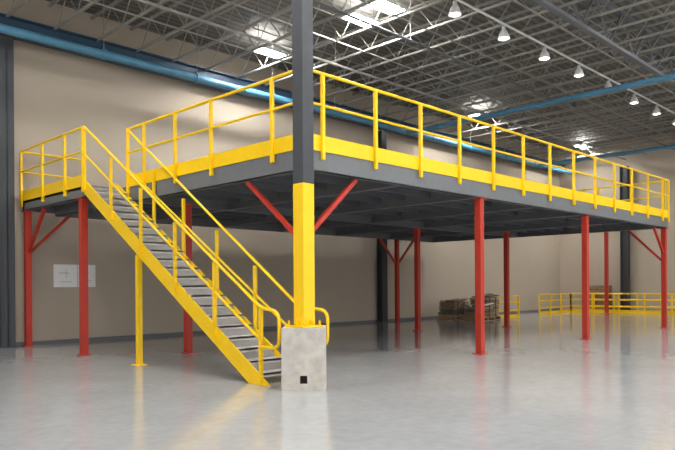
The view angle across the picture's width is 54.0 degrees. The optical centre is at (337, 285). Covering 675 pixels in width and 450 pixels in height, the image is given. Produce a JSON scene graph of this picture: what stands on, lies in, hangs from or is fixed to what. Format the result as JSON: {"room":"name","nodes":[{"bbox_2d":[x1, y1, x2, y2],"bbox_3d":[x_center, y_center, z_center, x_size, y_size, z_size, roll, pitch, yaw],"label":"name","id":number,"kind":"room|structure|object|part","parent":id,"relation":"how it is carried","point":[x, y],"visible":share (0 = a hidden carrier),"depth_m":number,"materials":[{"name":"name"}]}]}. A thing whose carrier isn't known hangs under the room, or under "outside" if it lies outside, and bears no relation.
{"room":"warehouse","nodes":[
{"label":"warehouse","id":0,"kind":"room"},
{"bbox_2d":[0,0,559,341],"bbox_3d":[-2.881,-3.232,24.284,0.300,9.700,47.300,0,0,45],"label":"wall","id":1,"kind":"structure","parent":0,"point":[56,93],"depth_m":21.66,"materials":[{"name":"beige paint"}]},
{"bbox_2d":[53,264,95,286],"bbox_3d":[-7.632,-0.276,19.247,0.014,0.650,1.230,0,0,45],"label":"poster","id":2,"kind":"object","parent":1,"relation":"attached to","point":[64,275],"visible":0.68,"depth_m":19.13,"materials":[{"name":"white paper"}]},
{"bbox_2d":[16,308,559,345],"bbox_3d":[-2.842,1.568,24.065,0.019,0.100,47.000,0,0,45],"label":"baseboard","id":3,"kind":"structure","parent":1,"relation":"attached to","point":[430,317],"depth_m":21.36,"materials":[{"name":"grey metal"}]},
{"bbox_2d":[0,13,565,173],"bbox_3d":[-2.691,-6.943,23.790,0.300,0.520,46.900,0,0,45],"label":"pipe","id":4,"kind":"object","parent":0,"point":[17,22],"depth_m":21.30,"materials":[{"name":"blue metal"}]},
{"bbox_2d":[0,310,674,449],"bbox_3d":[8.039,1.649,13.465,31.000,0.200,47.300,0,0,45],"label":"floor","id":5,"kind":"structure","parent":0,"point":[538,385],"depth_m":9.93,"materials":[{"name":"concrete"}]},
{"bbox_2d":[0,34,17,348],"bbox_3d":[-8.830,-2.469,17.583,0.432,8.250,0.432,0,0,45],"label":"column","id":6,"kind":"structure","parent":5,"relation":"on","point":[7,177],"depth_m":17.45,"materials":[{"name":"grey metal"}]},
{"bbox_2d":[83,126,328,385],"bbox_3d":[-3.016,-1.028,12.956,7.197,5.295,0.938,0,0,45],"label":"staircase","id":7,"kind":"structure","parent":5,"relation":"on","point":[246,347],"depth_m":12.70,"materials":[{"name":"yellow metal"}]},
{"bbox_3d":[-4.046,0.504,13.497,0.240,2.244,0.240,0,0,45],"label":"stringer post","id":8,"kind":"part","parent":7,"relation":"part of","materials":[{"name":"yellow metal"}]},
{"bbox_2d":[281,325,326,391],"bbox_3d":[-0.514,1.126,10.351,0.670,0.955,0.670,0,0,0],"label":"pedestal","id":9,"kind":"object","parent":5,"relation":"on","point":[303,350],"visible":0.97,"depth_m":10.02,"materials":[{"name":"grey concrete"}]},
{"bbox_2d":[286,0,322,327],"bbox_3d":[-0.540,-3.024,10.351,0.420,7.345,0.420,0,0,45],"label":"column shaft","id":10,"kind":"object","parent":9,"relation":"on","point":[302,10],"visible":1,"depth_m":10.27,"materials":[{"name":"yellow paint"}]},
{"bbox_2d":[19,69,669,355],"bbox_3d":[1.645,-1.060,20.795,10.530,5.298,18.540,0,0,45],"label":"platform","id":11,"kind":"object","parent":5,"relation":"on","point":[362,191],"visible":0.8,"depth_m":16.11,"materials":[{"name":"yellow metal"}]},
{"bbox_2d":[377,130,388,322],"bbox_3d":[1.918,-2.537,28.542,0.384,8.250,0.384,0,0,45],"label":"column","id":12,"kind":"structure","parent":5,"relation":"on","point":[382,268],"depth_m":28.53,"materials":[{"name":"grey metal"}]},
{"bbox_2d":[437,293,500,320],"bbox_3d":[6.106,0.969,30.252,2.400,1.184,2.210,0,0,45],"label":"pallet stack","id":13,"kind":"object","parent":5,"relation":"on","point":[453,309],"visible":0.74,"depth_m":29.99,"materials":[{"name":"brown cardboard"}]},
{"bbox_2d":[497,295,519,317],"bbox_3d":[8.154,1.005,31.603,1.354,1.085,0.088,0,0,-27],"label":"guard rail section","id":14,"kind":"object","parent":5,"relation":"on","point":[518,298],"visible":0.5,"depth_m":31.74,"materials":[{"name":"yellow paint"}]},
{"bbox_2d":[589,285,611,309],"bbox_3d":[15.025,0.756,38.236,1.200,1.495,1.100,0,0,45],"label":"wooden pallets","id":15,"kind":"object","parent":5,"relation":"on","point":[592,289],"visible":0.47,"depth_m":37.77,"materials":[{"name":"brown wood"}]},
{"bbox_2d":[602,232,610,313],"bbox_3d":[14.212,-0.851,34.981,0.450,4.720,0.450,0,0,45],"label":"steel post","id":16,"kind":"object","parent":5,"relation":"on","point":[606,257],"visible":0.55,"depth_m":34.94,"materials":[{"name":"red metal"}]},
{"bbox_2d":[539,293,674,314],"bbox_3d":[15.682,0.957,32.299,10.770,1.085,3.670,0,0,45],"label":"guard rail section","id":17,"kind":"object","parent":5,"relation":"on","point":[560,294],"visible":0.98,"depth_m":35.40,"materials":[{"name":"yellow paint"}]},
{"bbox_2d":[572,294,674,311],"bbox_3d":[17.549,0.945,34.532,11.270,1.085,0.070,0,0,45],"label":"guard rail section","id":18,"kind":"object","parent":5,"relation":"on","point":[591,294],"visible":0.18,"depth_m":35.99,"materials":[{"name":"yellow paint"}]},
{"bbox_2d":[620,165,629,309],"bbox_3d":[16.314,-2.630,37.569,0.480,8.250,0.480,0,0,45],"label":"column","id":19,"kind":"structure","parent":5,"relation":"on","point":[624,173],"depth_m":37.56,"materials":[{"name":"grey metal"}]},
{"bbox_2d":[5,0,674,164],"bbox_3d":[7.966,-7.615,13.197,30.659,0.822,46.900,0,0,45],"label":"roof","id":20,"kind":"structure","parent":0,"point":[430,3],"depth_m":21.99,"materials":[{"name":"grey metal"}]},
{"bbox_2d":[456,0,674,113],"bbox_3d":[3.799,-7.139,17.341,0.060,0.060,46.900,0,0,45],"label":"conduit","id":21,"kind":"object","parent":20,"relation":"attached to","point":[460,1],"visible":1,"depth_m":19.93,"materials":[{"name":"grey metal"}]},
{"bbox_2d":[448,0,461,17],"bbox_3d":[2.919,-6.901,16.454,0.340,0.385,0.340,0,0,45],"label":"pendant lamp","id":22,"kind":"object","parent":21,"relation":"hanging from","point":[454,12],"visible":1,"depth_m":16.39,"materials":[{"name":"white metal"}]},
{"bbox_2d":[497,25,509,40],"bbox_3d":[4.540,-6.912,18.085,0.340,0.385,0.340,0,0,45],"label":"pendant lamp","id":23,"kind":"object","parent":21,"relation":"hanging from","point":[503,35],"visible":1,"depth_m":18.02,"materials":[{"name":"white metal"}]},
{"bbox_2d":[539,46,549,60],"bbox_3d":[6.161,-6.922,19.717,0.340,0.385,0.340,0,0,45],"label":"pendant lamp","id":24,"kind":"object","parent":21,"relation":"hanging from","point":[544,56],"visible":1,"depth_m":19.65,"materials":[{"name":"white metal"}]},
{"bbox_2d":[573,64,583,77],"bbox_3d":[7.782,-6.932,21.349,0.340,0.385,0.340,0,0,45],"label":"pendant lamp","id":25,"kind":"object","parent":21,"relation":"hanging from","point":[578,73],"visible":1,"depth_m":21.29,"materials":[{"name":"grey metal"}]},
{"bbox_2d":[605,80,611,87],"bbox_3d":[9.403,-6.943,22.980,0.340,0.385,0.340,0,0,45],"label":"pendant lamp","id":26,"kind":"object","parent":21,"relation":"hanging from","point":[608,84],"visible":0.56,"depth_m":22.91,"materials":[{"name":"grey metal"}]},
{"bbox_2d":[629,94,638,103],"bbox_3d":[11.024,-6.953,24.612,0.340,0.385,0.340,0,0,45],"label":"pendant lamp","id":27,"kind":"object","parent":21,"relation":"hanging from","point":[634,100],"visible":1,"depth_m":24.54,"materials":[{"name":"grey metal"}]},
{"bbox_2d":[652,105,660,114],"bbox_3d":[12.646,-6.964,26.243,0.340,0.385,0.340,0,0,45],"label":"pendant lamp","id":28,"kind":"object","parent":21,"relation":"hanging from","point":[656,111],"visible":1,"depth_m":26.16,"materials":[{"name":"white metal"}]},
{"bbox_2d":[46,0,674,151],"bbox_3d":[7.976,-8.251,13.465,31.000,0.200,47.300,0,0,45],"label":"ceiling","id":29,"kind":"structure","parent":0,"point":[399,25],"depth_m":22.42,"materials":[{"name":"white paint"}]},
{"bbox_2d":[247,34,288,58],"bbox_3d":[-2.265,-7.831,21.599,0.580,0.490,1.260,0,0,45],"label":"ceiling lamp","id":30,"kind":"object","parent":29,"relation":"hanging from","point":[274,52],"depth_m":21.53,"materials":[{"name":"white plastic"}]},
{"bbox_2d":[0,0,571,174],"bbox_3d":[-2.266,-7.234,23.014,0.288,1.684,46.000,0,0,45],"label":"pipe","id":31,"kind":"object","parent":29,"relation":"hanging from","point":[103,54],"visible":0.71,"depth_m":20.83,"materials":[{"name":"metal"}]},
{"bbox_2d":[340,0,383,28],"bbox_3d":[0.712,-7.850,19.063,0.580,0.490,1.260,0,0,45],"label":"ceiling lamp","id":32,"kind":"object","parent":29,"relation":"hanging from","point":[357,13],"depth_m":18.93,"materials":[{"name":"white plastic"}]},
{"bbox_2d":[135,0,625,159],"bbox_3d":[-0.069,-7.495,20.828,0.100,1.190,46.000,0,0,45],"label":"pipe","id":33,"kind":"object","parent":29,"relation":"hanging from","point":[159,6],"visible":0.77,"depth_m":20.91,"materials":[{"name":"metal"}]},
{"bbox_2d":[361,0,406,15],"bbox_3d":[1.281,-7.853,18.075,0.580,0.490,1.260,0,0,45],"label":"ceiling lamp","id":34,"kind":"object","parent":29,"relation":"hanging from","point":[388,5],"depth_m":18.11,"materials":[{"name":"white plastic"}]},
{"bbox_2d":[313,0,674,149],"bbox_3d":[2.059,-7.487,18.714,0.088,1.234,46.000,0,0,45],"label":"pipe","id":35,"kind":"object","parent":29,"relation":"hanging from","point":[410,40],"visible":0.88,"depth_m":20.70,"materials":[{"name":"grey metal"}]},
{"bbox_2d":[406,46,674,134],"bbox_3d":[12.598,-7.269,18.253,27.200,1.802,0.225,0,0,45],"label":"pipe","id":36,"kind":"object","parent":29,"relation":"hanging from","point":[582,95],"visible":0.98,"depth_m":23.04,"materials":[{"name":"metal"}]},
{"bbox_2d":[573,139,592,148],"bbox_3d":[13.596,-7.932,36.712,0.580,0.490,1.260,0,0,45],"label":"ceiling lamp","id":37,"kind":"object","parent":29,"relation":"hanging from","point":[582,143],"depth_m":36.48,"materials":[{"name":"white plastic"}]},
{"bbox_2d":[531,0,674,86],"bbox_3d":[5.095,-7.333,16.051,0.160,1.200,46.939,0,0,45],"label":"girder","id":38,"kind":"object","parent":29,"relation":"attached to","point":[546,4],"depth_m":18.95,"materials":[{"name":"grey metal"}]},
{"bbox_2d":[537,131,674,166],"bbox_3d":[20.492,-7.320,26.198,27.200,1.802,0.225,0,0,45],"label":"pipe","id":39,"kind":"object","parent":29,"relation":"hanging from","point":[623,153],"visible":0.84,"depth_m":32.74,"materials":[{"name":"metal"}]},
{"bbox_2d":[559,135,674,310],"bbox_3d":[24.677,-3.408,30.029,30.700,9.700,0.300,0,0,45],"label":"wall","id":40,"kind":"structure","parent":0,"point":[645,268],"depth_m":38.00,"materials":[{"name":"beige paint"}]}
]}

